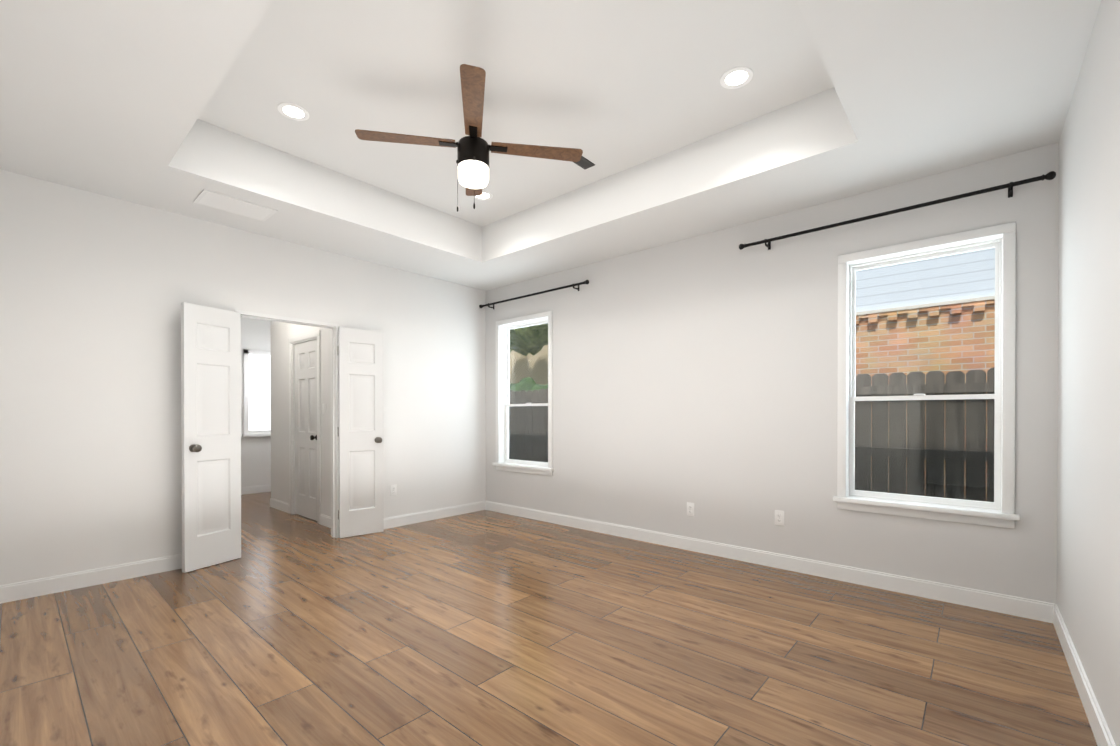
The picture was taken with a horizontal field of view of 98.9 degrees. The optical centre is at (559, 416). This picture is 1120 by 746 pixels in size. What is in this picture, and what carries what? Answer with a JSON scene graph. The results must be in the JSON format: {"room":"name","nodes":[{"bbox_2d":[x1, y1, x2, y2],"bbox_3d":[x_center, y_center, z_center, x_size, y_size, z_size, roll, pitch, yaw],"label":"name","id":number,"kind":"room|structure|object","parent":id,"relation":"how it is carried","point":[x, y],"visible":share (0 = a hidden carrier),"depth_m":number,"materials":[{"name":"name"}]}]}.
{"room":"empty bedroom","nodes":[
{"label":"empty bedroom","id":0,"kind":"room"},
{"bbox_2d":[0,169,485,585],"bbox_3d":[-2.353,-0.449,4.475,0.120,3.240,4.500,0,0,41],"label":"wall","id":1,"kind":"structure","parent":0,"point":[96,290],"depth_m":3.53,"materials":[{"name":"paint"}]},
{"bbox_2d":[0,554,181,603],"bbox_3d":[-3.189,1.121,3.419,0.015,0.110,1.498,0,0,41],"label":"baseboard","id":2,"kind":"structure","parent":1,"relation":"attached to","point":[60,583],"depth_m":3.31,"materials":[{"name":"white wood"}]},
{"bbox_2d":[181,302,240,572],"bbox_3d":[-2.742,0.156,3.787,0.169,2.025,0.426,0,0,23],"label":"door leaf","id":3,"kind":"structure","parent":1,"relation":"in","point":[211,419],"depth_m":3.75,"materials":[{"name":"white wood"}]},
{"bbox_2d":[235,310,338,537],"bbox_3d":[-2.468,0.117,4.352,0.140,2.110,0.960,0,0,41],"label":"door frame","id":4,"kind":"structure","parent":1,"relation":"attached to","point":[332,327],"depth_m":4.62,"materials":[{"name":"white wood"}]},
{"bbox_2d":[338,327,383,537],"bbox_3d":[-1.962,0.152,4.730,0.426,2.025,0.169,0,0,-40],"label":"door leaf","id":5,"kind":"structure","parent":1,"relation":"in","point":[360,433],"depth_m":4.71,"materials":[{"name":"white wood"}]},
{"bbox_2d":[390,485,396,495],"bbox_3d":[-1.760,0.779,5.065,0.008,0.115,0.070,0,0,41],"label":"electrical outlet","id":6,"kind":"object","parent":1,"relation":"attached to","point":[393,490],"visible":1,"depth_m":5.06,"materials":[{"name":"white plastic"}]},
{"bbox_2d":[384,501,483,528],"bbox_3d":[-1.536,1.112,5.317,0.015,0.110,1.808,0,0,41],"label":"baseboard","id":7,"kind":"structure","parent":1,"relation":"attached to","point":[407,519],"depth_m":5.41,"materials":[{"name":"white wood"}]},
{"bbox_2d":[241,317,270,486],"bbox_3d":[-3.470,-0.206,6.026,3.600,2.740,3.310,0,0,41],"label":"wall","id":8,"kind":"structure","parent":0,"point":[256,450],"depth_m":7.26,"materials":[{"name":"paint"}]},
{"bbox_2d":[241,484,270,494],"bbox_3d":[-4.692,1.104,7.176,0.015,0.110,3.190,0,0,41],"label":"baseboard","id":9,"kind":"structure","parent":8,"relation":"attached to","point":[260,488],"depth_m":7.26,"materials":[{"name":"white wood"}]},
{"bbox_2d":[242,349,270,436],"bbox_3d":[-4.435,-0.352,7.429,0.060,1.300,0.840,0,0,41],"label":"window","id":10,"kind":"structure","parent":8,"relation":"attached to","point":[257,387],"depth_m":7.27,"materials":[{"name":"white glass"}]},
{"bbox_2d":[271,321,330,516],"bbox_3d":[-2.906,-0.204,5.554,2.130,2.740,0.120,0,0,41],"label":"wall","id":11,"kind":"structure","parent":0,"point":[282,333],"depth_m":5.87,"materials":[{"name":"paint"}]},
{"bbox_2d":[270,498,288,512],"bbox_3d":[-3.504,1.109,5.993,0.660,0.110,0.015,0,0,41],"label":"baseboard","id":12,"kind":"structure","parent":11,"relation":"attached to","point":[274,503],"depth_m":5.98,"materials":[{"name":"white wood"}]},
{"bbox_2d":[289,330,320,523],"bbox_3d":[-2.892,0.111,5.534,0.860,2.110,0.134,0,0,41],"label":"door frame","id":13,"kind":"structure","parent":11,"relation":"attached to","point":[293,341],"depth_m":5.72,"materials":[{"name":"white wood"}]},
{"bbox_2d":[295,339,316,520],"bbox_3d":[-2.902,0.148,5.523,0.698,2.025,0.169,0,0,41],"label":"hall door","id":14,"kind":"structure","parent":11,"relation":"in","point":[306,429],"depth_m":5.52,"materials":[{"name":"white wood"}]},
{"bbox_2d":[320,514,330,527],"bbox_3d":[-2.377,1.114,5.011,0.610,0.110,0.015,0,0,41],"label":"baseboard","id":15,"kind":"structure","parent":11,"relation":"attached to","point":[325,520],"depth_m":5.11,"materials":[{"name":"white wood"}]},
{"bbox_2d":[0,492,1097,745],"bbox_3d":[-2.453,1.207,3.211,8.840,0.060,6.550,0,0,41],"label":"floor","id":16,"kind":"structure","parent":0,"point":[474,628],"depth_m":2.39,"materials":[{"name":"brown wood"}]},
{"bbox_2d":[0,0,1100,290],"bbox_3d":[-0.436,-1.801,2.772,5.000,0.480,4.220,0,0,41],"label":"ceiling","id":17,"kind":"structure","parent":0,"point":[166,104],"depth_m":2.75,"materials":[{"name":"paint"}]},
{"bbox_2d":[193,189,277,220],"bbox_3d":[-2.404,-1.560,3.559,0.300,0.008,0.460,0,0,41],"label":"ceiling vent","id":18,"kind":"object","parent":17,"relation":"in","point":[212,199],"visible":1,"depth_m":3.54,"materials":[{"name":"white"}]},
{"bbox_2d":[277,103,308,120],"bbox_3d":[-1.679,-1.918,3.019,0.176,0.007,0.176,0,0,41],"label":"recessed light","id":19,"kind":"object","parent":17,"relation":"in","point":[292,111],"visible":1,"depth_m":3.01,"materials":[{"name":"white plastic"}]},
{"bbox_2d":[355,64,582,211],"bbox_3d":[-0.516,-1.559,2.857,0.995,0.725,0.995,0,0,35],"label":"ceiling fan","id":20,"kind":"object","parent":17,"relation":"hanging from","point":[473,150],"visible":1,"depth_m":2.78,"materials":[{"name":"brown wood"}]},
{"bbox_2d":[473,191,492,199],"bbox_3d":[-0.674,-1.924,4.173,0.176,0.007,0.176,0,0,41],"label":"recessed light","id":21,"kind":"object","parent":17,"relation":"in","point":[485,195],"visible":0.75,"depth_m":4.19,"materials":[{"name":"white plastic"}]},
{"bbox_2d":[573,156,594,168],"bbox_3d":[0.159,-1.921,3.607,0.100,0.008,0.220,0,0,41],"label":"vent","id":22,"kind":"object","parent":17,"relation":"attached to","point":[584,163],"visible":0.6,"depth_m":3.63,"materials":[{"name":"grey metal"}]},
{"bbox_2d":[720,67,752,88],"bbox_3d":[1.000,-1.917,2.715,0.176,0.007,0.176,0,0,41],"label":"recessed light","id":23,"kind":"object","parent":17,"relation":"in","point":[736,77],"visible":1,"depth_m":2.71,"materials":[{"name":"white plastic"}]},
{"bbox_2d":[485,142,1058,603],"bbox_3d":[-0.355,-0.454,5.612,8.840,3.240,0.160,0,0,41],"label":"wall","id":24,"kind":"structure","parent":0,"point":[701,372],"depth_m":3.80,"materials":[{"name":"paint"}]},
{"bbox_2d":[492,311,553,475],"bbox_3d":[-0.397,-0.256,5.610,0.970,1.815,0.200,0,0,41],"label":"window","id":25,"kind":"structure","parent":24,"relation":"in","point":[504,462],"depth_m":5.75,"materials":[{"name":"white plastic"}]},
{"bbox_2d":[479,280,588,309],"bbox_3d":[-0.332,-1.352,5.410,1.701,0.068,0.108,0,0,41],"label":"curtain rod","id":26,"kind":"object","parent":24,"relation":"attached to","point":[546,291],"visible":1,"depth_m":5.28,"materials":[{"name":"black metal"}]},
{"bbox_2d":[687,502,693,515],"bbox_3d":[1.144,0.813,4.202,0.070,0.115,0.008,0,0,41],"label":"electrical outlet","id":27,"kind":"object","parent":24,"relation":"attached to","point":[690,509],"visible":1,"depth_m":4.20,"materials":[{"name":"white plastic"}]},
{"bbox_2d":[484,501,1047,621],"bbox_3d":[0.945,1.117,4.371,5.000,0.110,0.015,0,0,41],"label":"baseboard","id":28,"kind":"structure","parent":24,"relation":"attached to","point":[860,576],"depth_m":3.54,"materials":[{"name":"white wood"}]},
{"bbox_2d":[775,510,783,525],"bbox_3d":[1.702,0.785,3.716,0.070,0.115,0.008,0,0,41],"label":"electrical outlet","id":29,"kind":"object","parent":24,"relation":"attached to","point":[779,517],"visible":1,"depth_m":3.71,"materials":[{"name":"white plastic"}]},
{"bbox_2d":[739,171,1055,249],"bbox_3d":[2.119,-1.342,3.276,1.771,0.068,0.108,0,0,41],"label":"curtain rod","id":30,"kind":"object","parent":24,"relation":"attached to","point":[1050,175],"visible":1,"depth_m":3.07,"materials":[{"name":"black metal"}]},
{"bbox_2d":[833,222,1019,528],"bbox_3d":[2.386,-0.245,3.187,0.970,1.815,0.200,0,0,41],"label":"window","id":31,"kind":"structure","parent":24,"relation":"in","point":[999,511],"depth_m":3.16,"materials":[{"name":"white plastic"}]},
{"bbox_2d":[1057,0,1119,745],"bbox_3d":[0.782,-0.429,0.279,0.120,3.240,6.390,0,0,41],"label":"wall","id":32,"kind":"structure","parent":0,"point":[1088,519],"depth_m":1.90,"materials":[{"name":"paint"}]},
{"bbox_2d":[1048,603,1115,745],"bbox_3d":[1.438,1.132,1.141,0.015,0.110,4.200,0,0,41],"label":"baseboard","id":33,"kind":"structure","parent":32,"relation":"attached to","point":[1102,734],"depth_m":1.99,"materials":[{"name":"white wood"}]},
{"label":"outside","id":34,"kind":"structure","parent":0,"visible":0},
{"bbox_3d":[10.876,1.451,19.584,60.000,0.100,35.650,0,0,41],"label":"ground","id":35,"kind":"structure","parent":34,"visible":0},
{"bbox_2d":[510,348,528,355],"bbox_3d":[-2.424,-2.637,14.903,5.820,8.120,3.728,0,0,41],"label":"tree","id":36,"kind":"object","parent":35,"relation":"on","point":[520,351],"depth_m":14.05,"materials":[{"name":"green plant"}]},
{"bbox_2d":[510,377,547,391],"bbox_3d":[-1.440,0.283,10.617,5.068,2.319,1.597,0,0,41],"label":"bush","id":37,"kind":"object","parent":35,"relation":"on","point":[526,389],"depth_m":9.63,"materials":[{"name":"green plant"}]},
{"bbox_2d":[510,345,547,384],"bbox_3d":[-1.237,-2.557,21.263,16.700,7.900,6.200,0,0,41],"label":"house","id":38,"kind":"structure","parent":35,"relation":"on","point":[543,359],"depth_m":17.80,"materials":[{"name":"beige"}]},
{"bbox_2d":[510,323,547,355],"bbox_3d":[-0.035,-2.426,12.365,5.537,7.721,3.416,0,0,41],"label":"tree","id":39,"kind":"object","parent":35,"relation":"on","point":[537,339],"depth_m":12.18,"materials":[{"name":"green plant"}]},
{"bbox_2d":[509,367,994,501],"bbox_3d":[-0.548,0.499,7.940,26.058,1.912,0.150,0,0,41],"label":"fence","id":40,"kind":"object","parent":35,"relation":"on","point":[912,384],"depth_m":4.57,"materials":[{"name":"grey wood"}]},
{"bbox_2d":[856,248,994,501],"bbox_3d":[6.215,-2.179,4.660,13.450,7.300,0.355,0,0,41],"label":"brick house","id":41,"kind":"structure","parent":35,"relation":"on","point":[907,291],"depth_m":5.95,"materials":[{"name":"orange brick"}]}
]}

